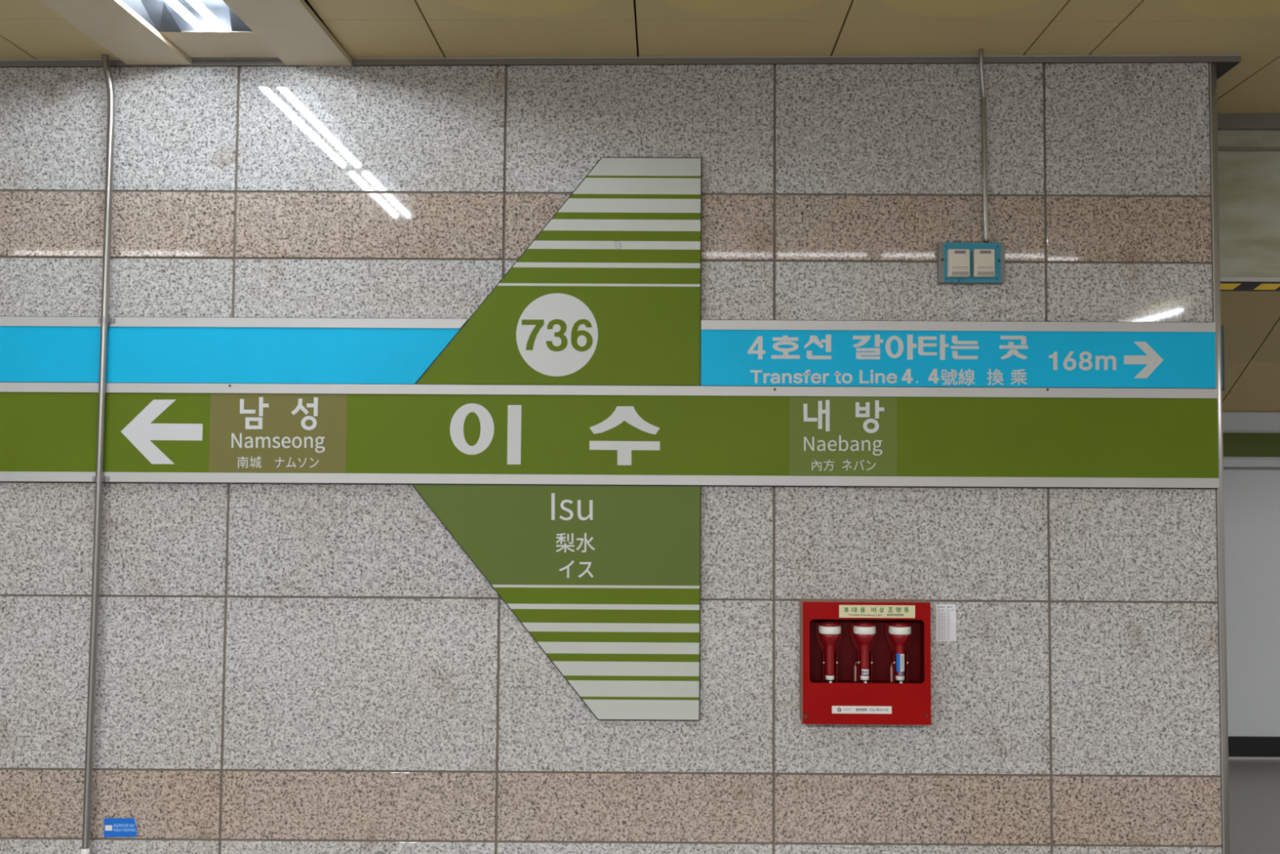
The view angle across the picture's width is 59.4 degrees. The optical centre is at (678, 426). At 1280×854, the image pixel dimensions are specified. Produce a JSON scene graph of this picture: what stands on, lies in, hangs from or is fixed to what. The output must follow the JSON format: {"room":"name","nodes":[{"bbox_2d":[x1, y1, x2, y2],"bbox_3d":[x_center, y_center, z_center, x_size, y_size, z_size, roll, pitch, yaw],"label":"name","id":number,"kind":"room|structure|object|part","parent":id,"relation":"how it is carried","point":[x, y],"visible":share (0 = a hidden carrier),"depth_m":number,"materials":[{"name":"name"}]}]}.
{"room":"station hall","nodes":[
{"label":"station hall","id":0,"kind":"room"},
{"bbox_2d":[0,57,1222,853],"bbox_3d":[-0.768,0.221,4.046,5.115,2.934,0.621,0,-3,0],"label":"wall","id":1,"kind":"structure","parent":0,"point":[282,668],"depth_m":3.73,"materials":[{"name":"grey stone"}]},
{"bbox_2d":[80,53,115,853],"bbox_3d":[-1.916,0.180,3.701,0.061,2.896,0.032,0,-3,0],"label":"conduit","id":2,"kind":"object","parent":1,"relation":"attached to","point":[104,320],"visible":0.99,"depth_m":3.70,"materials":[{"name":"grey metal"}]},
{"bbox_2d":[103,817,137,836],"bbox_3d":[-1.836,1.318,3.686,0.111,0.062,0.007,0,-3,3],"label":"sticker","id":3,"kind":"object","parent":1,"relation":"attached to","point":[113,827],"visible":1,"depth_m":3.69,"materials":[{"name":"blue"}]},
{"bbox_2d":[0,315,468,383],"bbox_3d":[-1.668,-0.258,3.748,1.929,0.221,0.022,0,-3,0],"label":"board","id":4,"kind":"object","parent":1,"relation":"attached to","point":[33,348],"visible":1,"depth_m":3.74,"materials":[{"name":"metal"}]},
{"bbox_3d":[-1.667,-0.350,3.753,1.929,0.032,0.022,0,-3,0],"label":"rail","id":5,"kind":"part","parent":4,"relation":"part of","materials":[{"name":"metal"}]},
{"bbox_2d":[412,484,701,720],"bbox_3d":[-0.407,0.577,3.706,0.960,0.772,0.020,0,-3,0],"label":"board","id":6,"kind":"object","parent":1,"relation":"attached to","point":[605,580],"visible":1,"depth_m":3.70,"materials":[{"name":"green plastic"}]},
{"bbox_2d":[416,156,702,386],"bbox_3d":[-0.399,-0.523,3.758,0.950,0.772,0.020,0,-3,0],"label":"board","id":7,"kind":"object","parent":1,"relation":"attached to","point":[608,291],"visible":1,"depth_m":3.74,"materials":[{"name":"green plastic"}]},
{"bbox_2d":[0,382,1219,488],"bbox_3d":[-0.422,0.027,3.730,4.424,0.335,0.024,0,-3,0],"label":"band","id":8,"kind":"object","parent":1,"relation":"attached to","point":[155,433],"visible":1,"depth_m":3.72,"materials":[{"name":"green plastic"}]},
{"bbox_3d":[-0.421,-0.122,3.738,4.424,0.033,0.023,0,-3,0],"label":"rail","id":9,"kind":"part","parent":8,"relation":"part of","materials":[{"name":"metal"}]},
{"bbox_3d":[-0.422,0.174,3.724,4.424,0.033,0.023,0,-3,0],"label":"rail","id":10,"kind":"part","parent":8,"relation":"part of","materials":[{"name":"metal"}]},
{"bbox_2d":[0,54,1241,79],"bbox_3d":[-0.689,-1.225,4.098,5.184,0.067,0.613,0,-3,0],"label":"trim","id":11,"kind":"structure","parent":1,"relation":"attached to","point":[1224,63],"depth_m":3.79,"materials":[{"name":"metal"}]},
{"bbox_2d":[800,598,931,724],"bbox_3d":[0.607,0.763,3.655,0.412,0.390,0.101,0,-3,0],"label":"box","id":12,"kind":"object","parent":1,"relation":"attached to","point":[842,700],"visible":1,"depth_m":3.61,"materials":[{"name":"red metal"}]},
{"bbox_2d":[818,620,840,679],"bbox_3d":[0.493,0.729,3.652,0.073,0.186,0.073,0,-3,0],"label":"flashlight","id":13,"kind":"object","parent":12,"relation":"in","point":[829,631],"visible":1,"depth_m":3.63,"materials":[{"name":"red plastic"}]},
{"bbox_3d":[0.589,0.908,3.599,0.192,0.024,0.001,0,-3,0],"label":"number plate","id":14,"kind":"part","parent":12,"relation":"part of","materials":[{"name":"white plastic"}]},
{"bbox_2d":[853,621,875,680],"bbox_3d":[0.607,0.732,3.652,0.073,0.190,0.073,0,-3,0],"label":"flashlight","id":15,"kind":"object","parent":12,"relation":"in","point":[864,632],"visible":1,"depth_m":3.63,"materials":[{"name":"red plastic"}]},
{"bbox_2d":[809,618,924,683],"bbox_3d":[0.607,0.724,3.650,0.382,0.216,0.078,0,-3,0],"label":"flashlight","id":16,"kind":"object","parent":12,"relation":"on","point":[882,649],"depth_m":3.68,"materials":[{"name":"red plastic"}]},
{"bbox_3d":[0.640,0.595,3.614,0.245,0.040,0.001,0,-3,0],"label":"header plate","id":17,"kind":"part","parent":12,"relation":"part of","materials":[{"name":"beige plastic"}]},
{"bbox_2d":[888,621,911,681],"bbox_3d":[0.722,0.733,3.651,0.073,0.192,0.073,0,-3,0],"label":"flashlight","id":18,"kind":"object","parent":12,"relation":"in","point":[900,632],"visible":1,"depth_m":3.63,"materials":[{"name":"red plastic"}]},
{"bbox_2d":[935,604,955,640],"bbox_3d":[0.886,0.648,3.710,0.067,0.122,0.001,0,-3,0],"label":"sheet","id":19,"kind":"object","parent":1,"relation":"attached to","point":[945,614],"visible":1,"depth_m":3.71,"materials":[{"name":"white paper"}]},
{"bbox_2d":[700,319,1216,388],"bbox_3d":[0.932,-0.244,3.740,1.714,0.221,0.022,0,-3,0],"label":"board","id":20,"kind":"object","parent":1,"relation":"attached to","point":[739,353],"visible":1,"depth_m":3.73,"materials":[{"name":"metal"}]},
{"bbox_3d":[0.932,-0.336,3.744,1.714,0.032,0.022,0,-3,0],"label":"rail","id":21,"kind":"part","parent":20,"relation":"part of","materials":[{"name":"metal"}]},
{"bbox_2d":[937,242,1004,284],"bbox_3d":[0.979,-0.549,3.735,0.220,0.135,0.062,0,-3,0],"label":"switch box","id":22,"kind":"object","parent":1,"relation":"attached to","point":[957,263],"visible":1,"depth_m":3.73,"materials":[{"name":"blue"}]},
{"bbox_2d":[978,48,988,242],"bbox_3d":[1.019,-0.939,3.746,0.021,0.642,0.062,-1,-3,28],"label":"conduit","id":23,"kind":"object","parent":1,"relation":"attached to","point":[984,131],"visible":1,"depth_m":3.75,"materials":[{"name":"grey metal"}]},
{"bbox_2d":[1208,62,1230,853],"bbox_3d":[1.808,0.228,3.777,0.035,2.922,0.103,0,-3,0],"label":"trim","id":24,"kind":"structure","parent":1,"relation":"attached to","point":[1224,784],"depth_m":3.73,"materials":[{"name":"silver metal"}]},
{"bbox_2d":[0,0,1279,113],"bbox_3d":[0.006,-1.526,-0.705,18.000,0.254,11.434,0,-3,0],"label":"ceiling","id":25,"kind":"structure","parent":0,"point":[29,29],"depth_m":3.56,"materials":[{"name":"beige"}]},
{"bbox_2d":[40,0,352,66],"bbox_3d":[-1.496,-1.306,3.136,0.775,0.096,1.349,0,-3,0],"label":"ceiling light","id":26,"kind":"object","parent":25,"relation":"attached to","point":[136,32],"visible":1,"depth_m":3.55,"materials":[{"name":"white metal"}]},
{"bbox_3d":[-1.768,-1.269,3.138,0.232,0.020,1.345,0,-3,0],"label":"panel","id":27,"kind":"part","parent":26,"relation":"part of","materials":[{"name":"beige metal"}]},
{"bbox_3d":[-1.492,-1.251,3.669,0.316,0.002,0.221,0,-3,0],"label":"panel","id":28,"kind":"part","parent":26,"relation":"part of","materials":[{"name":"beige metal"}]},
{"bbox_3d":[-1.226,-1.267,3.131,0.236,0.020,1.345,0,-3,0],"label":"panel","id":29,"kind":"part","parent":26,"relation":"part of","materials":[{"name":"beige metal"}]},
{"bbox_2d":[1217,113,1279,291],"bbox_3d":[4.176,-0.872,4.414,4.686,0.695,0.080,0,-3,0],"label":"barrier","id":30,"kind":"object","parent":25,"relation":"hanging from","point":[1249,144],"visible":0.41,"depth_m":4.41,"materials":[{"name":"glass"}]},
{"bbox_3d":[4.174,-0.567,4.393,4.686,0.017,0.030,0,-3,0],"label":"rail","id":31,"kind":"part","parent":30,"relation":"part of","materials":[{"name":"metal"}]},
{"bbox_2d":[1220,291,1279,412],"bbox_3d":[4.479,-0.658,5.392,7.500,1.086,1.723,0,-3,0],"label":"ceiling","id":32,"kind":"structure","parent":0,"point":[1251,320],"depth_m":5.76,"materials":[{"name":"beige"}]},
{"bbox_2d":[1223,412,1279,736],"bbox_3d":[4.265,0.874,6.263,7.500,1.894,0.200,0,-3,0],"label":"wall","id":33,"kind":"structure","parent":0,"point":[1251,496],"depth_m":6.16,"materials":[{"name":"grey paint"}]},
{"bbox_2d":[1222,412,1279,469],"bbox_3d":[4.269,0.083,6.188,7.500,0.310,0.023,0,-3,0],"label":"sign band","id":34,"kind":"object","parent":33,"relation":"attached to","point":[1250,440],"visible":0.02,"depth_m":6.19,"materials":[{"name":"metal"}]},
{"bbox_3d":[4.270,-0.024,6.196,7.500,0.098,0.017,0,-3,0],"label":"panel","id":35,"kind":"part","parent":34,"relation":"part of","materials":[{"name":"grey metal"}]},
{"bbox_3d":[4.269,0.178,6.184,7.500,0.013,0.023,0,-3,0],"label":"rail","id":36,"kind":"part","parent":34,"relation":"part of","materials":[{"name":"metal"}]},
{"bbox_3d":[4.270,0.032,6.190,7.500,0.013,0.023,0,-3,0],"label":"rail","id":37,"kind":"part","parent":34,"relation":"part of","materials":[{"name":"metal"}]},
{"bbox_3d":[4.269,0.206,6.185,7.500,0.042,0.017,0,-3,0],"label":"panel","id":38,"kind":"part","parent":34,"relation":"part of","materials":[{"name":"grey metal"}]},
{"bbox_2d":[1227,736,1279,759],"bbox_3d":[4.260,1.756,6.108,7.500,0.118,0.025,0,-3,0],"label":"baseboard","id":39,"kind":"structure","parent":33,"relation":"attached to","point":[1239,747],"depth_m":6.11,"materials":[{"name":"black plastic"}]},
{"bbox_2d":[1228,759,1279,853],"bbox_3d":[-0.003,1.631,1.665,18.000,0.100,16.000,0,-3,0],"label":"floor","id":40,"kind":"structure","parent":0,"point":[1254,784],"depth_m":5.22,"materials":[{"name":"stone"}]},
{"bbox_3d":[1.808,0.247,4.088,0.033,2.913,0.520,0,-3,0],"label":"wall","id":41,"kind":"structure","parent":0,"visible":0},
{"bbox_2d":[1221,325,1224,391],"bbox_3d":[1.837,-0.220,4.046,0.016,0.220,0.526,0,-3,0],"label":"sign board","id":42,"kind":"object","parent":41,"relation":"attached to","point":[1222,326],"visible":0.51,"depth_m":3.78,"materials":[{"name":"grey"}]}
]}

